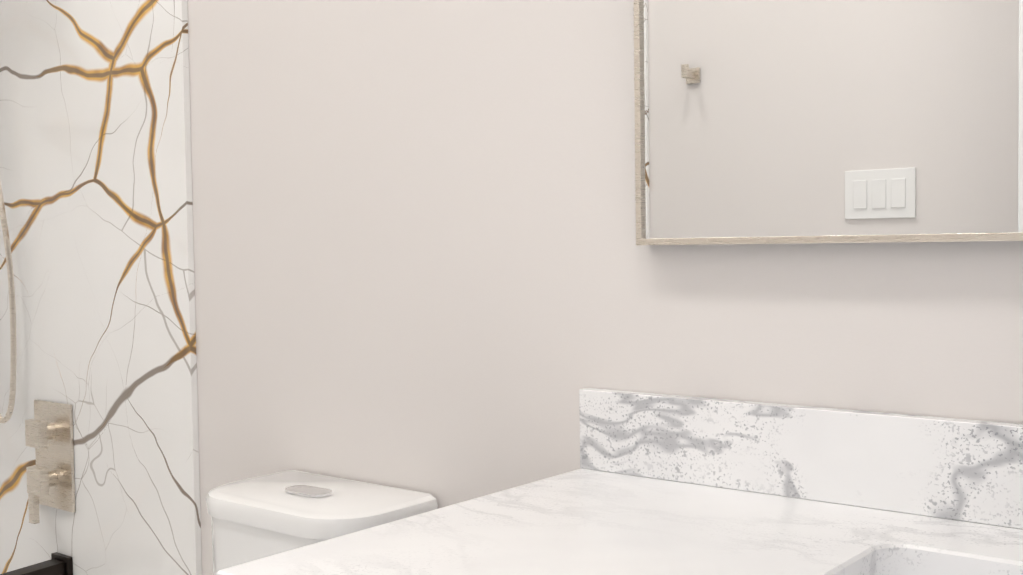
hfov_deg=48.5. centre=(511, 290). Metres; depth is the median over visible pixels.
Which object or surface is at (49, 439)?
shower valve
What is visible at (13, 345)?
shower
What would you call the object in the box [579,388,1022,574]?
backsplash
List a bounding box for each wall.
[0,0,201,574]
[187,0,1022,574]
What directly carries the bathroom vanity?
on the floor
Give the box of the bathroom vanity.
[216,388,1022,574]
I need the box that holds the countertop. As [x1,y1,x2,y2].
[216,466,1022,574]
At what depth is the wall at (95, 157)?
2.11 m
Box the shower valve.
[25,400,75,523]
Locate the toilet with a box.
[206,470,437,574]
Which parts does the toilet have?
tank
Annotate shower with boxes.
[0,181,16,422]
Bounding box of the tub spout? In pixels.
[0,552,72,574]
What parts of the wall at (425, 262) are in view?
wall-mounted mirror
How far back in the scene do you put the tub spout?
2.20 m
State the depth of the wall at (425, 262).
1.45 m
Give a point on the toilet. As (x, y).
(259, 517)

